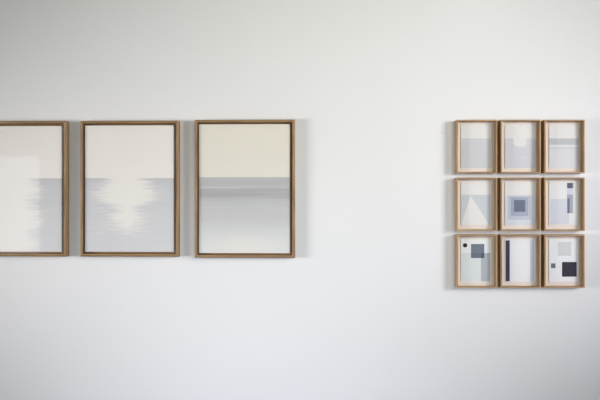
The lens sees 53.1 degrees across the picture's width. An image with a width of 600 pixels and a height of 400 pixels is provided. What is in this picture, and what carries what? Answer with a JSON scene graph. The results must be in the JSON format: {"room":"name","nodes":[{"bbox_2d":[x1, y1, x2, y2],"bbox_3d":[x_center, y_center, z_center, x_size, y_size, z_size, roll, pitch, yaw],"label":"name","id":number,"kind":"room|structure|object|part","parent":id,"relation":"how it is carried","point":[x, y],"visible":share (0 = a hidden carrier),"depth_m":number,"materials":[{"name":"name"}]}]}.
{"room":"art gallery","nodes":[
{"label":"art gallery","id":0,"kind":"room"},
{"bbox_2d":[0,0,599,399],"bbox_3d":[-0.580,-0.050,3.114,8.100,3.100,0.200,0,0,1],"label":"wall","id":1,"kind":"structure","parent":0,"point":[368,305],"depth_m":3.00,"materials":[{"name":"white paint"}]},
{"bbox_2d":[0,121,68,256],"bbox_3d":[-1.417,-0.056,3.014,0.505,0.678,0.036,0,0,1],"label":"framed print","id":2,"kind":"object","parent":1,"relation":"attached to","point":[34,155],"visible":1,"depth_m":3.00,"materials":[{"name":"white paper"}]},
{"bbox_3d":[-1.417,-0.389,3.014,0.505,0.014,0.036,0,0,1],"label":"frame rail","id":3,"kind":"part","parent":2,"relation":"part of","materials":[{"name":"brown wood"}]},
{"bbox_3d":[-1.417,0.276,3.014,0.505,0.014,0.036,0,0,1],"label":"frame rail","id":4,"kind":"part","parent":2,"relation":"part of","materials":[{"name":"brown wood"}]},
{"bbox_3d":[-1.171,-0.056,3.008,0.014,0.678,0.036,0,0,1],"label":"frame rail","id":5,"kind":"part","parent":2,"relation":"part of","materials":[{"name":"brown wood"}]},
{"bbox_2d":[80,121,179,256],"bbox_3d":[-0.849,-0.056,3.001,0.494,0.677,0.036,0,0,1],"label":"framed print","id":6,"kind":"object","parent":1,"relation":"attached to","point":[130,170],"visible":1,"depth_m":2.99,"materials":[{"name":"white paper"}]},
{"bbox_3d":[-1.090,-0.056,3.006,0.014,0.677,0.036,0,0,1],"label":"frame rail","id":7,"kind":"part","parent":6,"relation":"part of","materials":[{"name":"brown wood"}]},
{"bbox_3d":[-0.849,0.276,3.001,0.494,0.014,0.036,0,0,1],"label":"frame rail","id":8,"kind":"part","parent":6,"relation":"part of","materials":[{"name":"brown wood"}]},
{"bbox_3d":[-0.849,-0.388,3.001,0.494,0.014,0.036,0,0,1],"label":"frame rail","id":9,"kind":"part","parent":6,"relation":"part of","materials":[{"name":"brown wood"}]},
{"bbox_3d":[-0.609,-0.056,2.996,0.014,0.677,0.036,0,0,1],"label":"frame rail","id":10,"kind":"part","parent":6,"relation":"part of","materials":[{"name":"brown wood"}]},
{"bbox_2d":[195,120,294,257],"bbox_3d":[-0.274,-0.056,2.988,0.499,0.685,0.036,0,0,1],"label":"framed print","id":11,"kind":"object","parent":1,"relation":"attached to","point":[245,169],"visible":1,"depth_m":2.98,"materials":[{"name":"grey paper"}]},
{"bbox_3d":[-0.517,-0.056,2.994,0.014,0.685,0.036,0,0,1],"label":"frame rail","id":12,"kind":"part","parent":11,"relation":"part of","materials":[{"name":"brown wood"}]},
{"bbox_3d":[-0.274,-0.392,2.988,0.499,0.014,0.036,0,0,1],"label":"frame rail","id":13,"kind":"part","parent":11,"relation":"part of","materials":[{"name":"brown wood"}]},
{"bbox_3d":[-0.274,0.280,2.988,0.499,0.014,0.036,0,0,1],"label":"frame rail","id":14,"kind":"part","parent":11,"relation":"part of","materials":[{"name":"brown wood"}]},
{"bbox_3d":[-0.031,-0.056,2.982,0.014,0.685,0.036,0,0,1],"label":"frame rail","id":15,"kind":"part","parent":11,"relation":"part of","materials":[{"name":"brown wood"}]},
{"bbox_2d":[455,234,496,287],"bbox_3d":[0.868,0.300,2.960,0.197,0.261,0.041,0,0,1],"label":"framed print","id":16,"kind":"object","parent":1,"relation":"attached to","point":[475,254],"visible":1,"depth_m":2.97,"materials":[{"name":"white paper"}]},
{"bbox_3d":[0.773,0.300,2.962,0.006,0.261,0.041,0,0,1],"label":"frame rail","id":17,"kind":"part","parent":16,"relation":"part of","materials":[{"name":"brown wood"}]},
{"bbox_3d":[0.868,0.173,2.960,0.197,0.006,0.041,0,0,1],"label":"frame rail","id":18,"kind":"part","parent":16,"relation":"part of","materials":[{"name":"brown wood"}]},
{"bbox_3d":[0.868,0.427,2.960,0.197,0.006,0.041,0,0,1],"label":"frame rail","id":19,"kind":"part","parent":16,"relation":"part of","materials":[{"name":"brown wood"}]},
{"bbox_3d":[0.963,0.300,2.957,0.006,0.261,0.041,0,0,1],"label":"frame rail","id":20,"kind":"part","parent":16,"relation":"part of","materials":[{"name":"brown wood"}]},
{"bbox_2d":[455,120,496,173],"bbox_3d":[0.868,-0.263,2.960,0.197,0.262,0.041,0,0,1],"label":"framed print","id":21,"kind":"object","parent":1,"relation":"attached to","point":[475,140],"visible":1,"depth_m":2.97,"materials":[{"name":"grey paper"}]},
{"bbox_3d":[0.773,-0.263,2.962,0.006,0.262,0.041,0,0,1],"label":"frame rail","id":22,"kind":"part","parent":21,"relation":"part of","materials":[{"name":"brown wood"}]},
{"bbox_3d":[0.868,-0.135,2.960,0.197,0.006,0.041,0,0,1],"label":"frame rail","id":23,"kind":"part","parent":21,"relation":"part of","materials":[{"name":"brown wood"}]},
{"bbox_3d":[0.868,-0.390,2.960,0.197,0.006,0.041,0,0,1],"label":"frame rail","id":24,"kind":"part","parent":21,"relation":"part of","materials":[{"name":"brown wood"}]},
{"bbox_3d":[0.963,-0.263,2.957,0.006,0.262,0.041,0,0,1],"label":"frame rail","id":25,"kind":"part","parent":21,"relation":"part of","materials":[{"name":"brown wood"}]},
{"bbox_2d":[455,177,496,230],"bbox_3d":[0.868,0.021,2.960,0.197,0.262,0.041,0,0,1],"label":"framed print","id":26,"kind":"object","parent":1,"relation":"attached to","point":[475,198],"visible":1,"depth_m":2.97,"materials":[{"name":"white paper"}]},
{"bbox_3d":[0.773,0.021,2.962,0.006,0.262,0.041,0,0,1],"label":"frame rail","id":27,"kind":"part","parent":26,"relation":"part of","materials":[{"name":"brown wood"}]},
{"bbox_3d":[0.868,0.148,2.960,0.197,0.006,0.041,0,0,1],"label":"frame rail","id":28,"kind":"part","parent":26,"relation":"part of","materials":[{"name":"brown wood"}]},
{"bbox_3d":[0.868,-0.107,2.960,0.197,0.006,0.041,0,0,1],"label":"frame rail","id":29,"kind":"part","parent":26,"relation":"part of","materials":[{"name":"brown wood"}]},
{"bbox_3d":[0.963,0.021,2.957,0.006,0.262,0.041,0,0,1],"label":"frame rail","id":30,"kind":"part","parent":26,"relation":"part of","materials":[{"name":"brown wood"}]},
{"bbox_2d":[498,234,540,287],"bbox_3d":[1.081,0.300,2.955,0.194,0.261,0.041,0,0,1],"label":"framed print","id":31,"kind":"object","parent":1,"relation":"attached to","point":[519,255],"visible":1,"depth_m":2.96,"materials":[{"name":"white paper"}]},
{"bbox_3d":[0.987,0.300,2.957,0.006,0.261,0.041,0,0,1],"label":"frame rail","id":32,"kind":"part","parent":31,"relation":"part of","materials":[{"name":"brown wood"}]},
{"bbox_3d":[1.081,0.173,2.955,0.194,0.006,0.041,0,0,1],"label":"frame rail","id":33,"kind":"part","parent":31,"relation":"part of","materials":[{"name":"brown wood"}]},
{"bbox_3d":[1.081,0.427,2.955,0.194,0.006,0.041,0,0,1],"label":"frame rail","id":34,"kind":"part","parent":31,"relation":"part of","materials":[{"name":"brown wood"}]},
{"bbox_3d":[1.175,0.300,2.953,0.006,0.261,0.041,0,0,1],"label":"frame rail","id":35,"kind":"part","parent":31,"relation":"part of","materials":[{"name":"brown wood"}]},
{"bbox_2d":[498,120,540,173],"bbox_3d":[1.081,-0.262,2.955,0.194,0.262,0.041,0,0,1],"label":"framed print","id":36,"kind":"object","parent":1,"relation":"attached to","point":[519,141],"visible":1,"depth_m":2.96,"materials":[{"name":"white paper"}]},
{"bbox_3d":[0.987,-0.262,2.957,0.006,0.262,0.041,0,0,1],"label":"frame rail","id":37,"kind":"part","parent":36,"relation":"part of","materials":[{"name":"brown wood"}]},
{"bbox_3d":[1.081,-0.135,2.955,0.194,0.006,0.041,0,0,1],"label":"frame rail","id":38,"kind":"part","parent":36,"relation":"part of","materials":[{"name":"brown wood"}]},
{"bbox_3d":[1.081,-0.390,2.955,0.194,0.006,0.041,0,0,1],"label":"frame rail","id":39,"kind":"part","parent":36,"relation":"part of","materials":[{"name":"brown wood"}]},
{"bbox_3d":[1.175,-0.262,2.953,0.006,0.262,0.041,0,0,1],"label":"frame rail","id":40,"kind":"part","parent":36,"relation":"part of","materials":[{"name":"brown wood"}]},
{"bbox_2d":[498,177,540,230],"bbox_3d":[1.081,0.020,2.955,0.194,0.261,0.041,0,0,1],"label":"framed print","id":41,"kind":"object","parent":1,"relation":"attached to","point":[519,199],"visible":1,"depth_m":2.96,"materials":[{"name":"white paper"}]},
{"bbox_3d":[0.987,0.020,2.957,0.006,0.261,0.041,0,0,1],"label":"frame rail","id":42,"kind":"part","parent":41,"relation":"part of","materials":[{"name":"brown wood"}]},
{"bbox_3d":[1.081,0.148,2.955,0.194,0.006,0.041,0,0,1],"label":"frame rail","id":43,"kind":"part","parent":41,"relation":"part of","materials":[{"name":"brown wood"}]},
{"bbox_3d":[1.081,-0.107,2.955,0.194,0.006,0.041,0,0,1],"label":"frame rail","id":44,"kind":"part","parent":41,"relation":"part of","materials":[{"name":"brown wood"}]},
{"bbox_3d":[1.175,0.020,2.953,0.006,0.261,0.041,0,0,1],"label":"frame rail","id":45,"kind":"part","parent":41,"relation":"part of","materials":[{"name":"brown wood"}]},
{"bbox_2d":[541,234,584,287],"bbox_3d":[1.293,0.299,2.950,0.195,0.260,0.041,0,0,1],"label":"framed print","id":46,"kind":"object","parent":1,"relation":"attached to","point":[562,255],"visible":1,"depth_m":2.96,"materials":[{"name":"white paper"}]},
{"bbox_3d":[1.199,0.299,2.952,0.006,0.260,0.041,0,0,1],"label":"frame rail","id":47,"kind":"part","parent":46,"relation":"part of","materials":[{"name":"brown wood"}]},
{"bbox_3d":[1.293,0.172,2.950,0.195,0.006,0.041,0,0,1],"label":"frame rail","id":48,"kind":"part","parent":46,"relation":"part of","materials":[{"name":"brown wood"}]},
{"bbox_3d":[1.293,0.426,2.950,0.195,0.006,0.041,0,0,1],"label":"frame rail","id":49,"kind":"part","parent":46,"relation":"part of","materials":[{"name":"brown wood"}]},
{"bbox_3d":[1.388,0.299,2.948,0.006,0.260,0.041,0,0,1],"label":"frame rail","id":50,"kind":"part","parent":46,"relation":"part of","materials":[{"name":"brown wood"}]},
{"bbox_2d":[541,120,584,173],"bbox_3d":[1.293,-0.262,2.950,0.195,0.261,0.041,0,0,1],"label":"framed print","id":51,"kind":"object","parent":1,"relation":"attached to","point":[562,141],"visible":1,"depth_m":2.96,"materials":[{"name":"white paper"}]},
{"bbox_3d":[1.199,-0.262,2.952,0.006,0.261,0.041,0,0,1],"label":"frame rail","id":52,"kind":"part","parent":51,"relation":"part of","materials":[{"name":"brown wood"}]},
{"bbox_3d":[1.293,-0.135,2.950,0.195,0.006,0.041,0,0,1],"label":"frame rail","id":53,"kind":"part","parent":51,"relation":"part of","materials":[{"name":"brown wood"}]},
{"bbox_3d":[1.293,-0.389,2.950,0.195,0.006,0.041,0,0,1],"label":"frame rail","id":54,"kind":"part","parent":51,"relation":"part of","materials":[{"name":"brown wood"}]},
{"bbox_3d":[1.388,-0.262,2.948,0.006,0.261,0.041,0,0,1],"label":"frame rail","id":55,"kind":"part","parent":51,"relation":"part of","materials":[{"name":"brown wood"}]},
{"bbox_2d":[541,177,584,230],"bbox_3d":[1.293,0.020,2.950,0.195,0.261,0.041,0,0,1],"label":"framed print","id":56,"kind":"object","parent":1,"relation":"attached to","point":[562,199],"visible":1,"depth_m":2.96,"materials":[{"name":"white paper"}]},
{"bbox_3d":[1.199,0.020,2.952,0.006,0.261,0.041,0,0,1],"label":"frame rail","id":57,"kind":"part","parent":56,"relation":"part of","materials":[{"name":"brown wood"}]},
{"bbox_3d":[1.293,0.147,2.950,0.195,0.006,0.041,0,0,1],"label":"frame rail","id":58,"kind":"part","parent":56,"relation":"part of","materials":[{"name":"brown wood"}]},
{"bbox_3d":[1.293,-0.107,2.950,0.195,0.006,0.041,0,0,1],"label":"frame rail","id":59,"kind":"part","parent":56,"relation":"part of","materials":[{"name":"brown wood"}]},
{"bbox_3d":[1.388,0.020,2.948,0.006,0.261,0.041,0,0,1],"label":"frame rail","id":60,"kind":"part","parent":56,"relation":"part of","materials":[{"name":"brown wood"}]}
]}

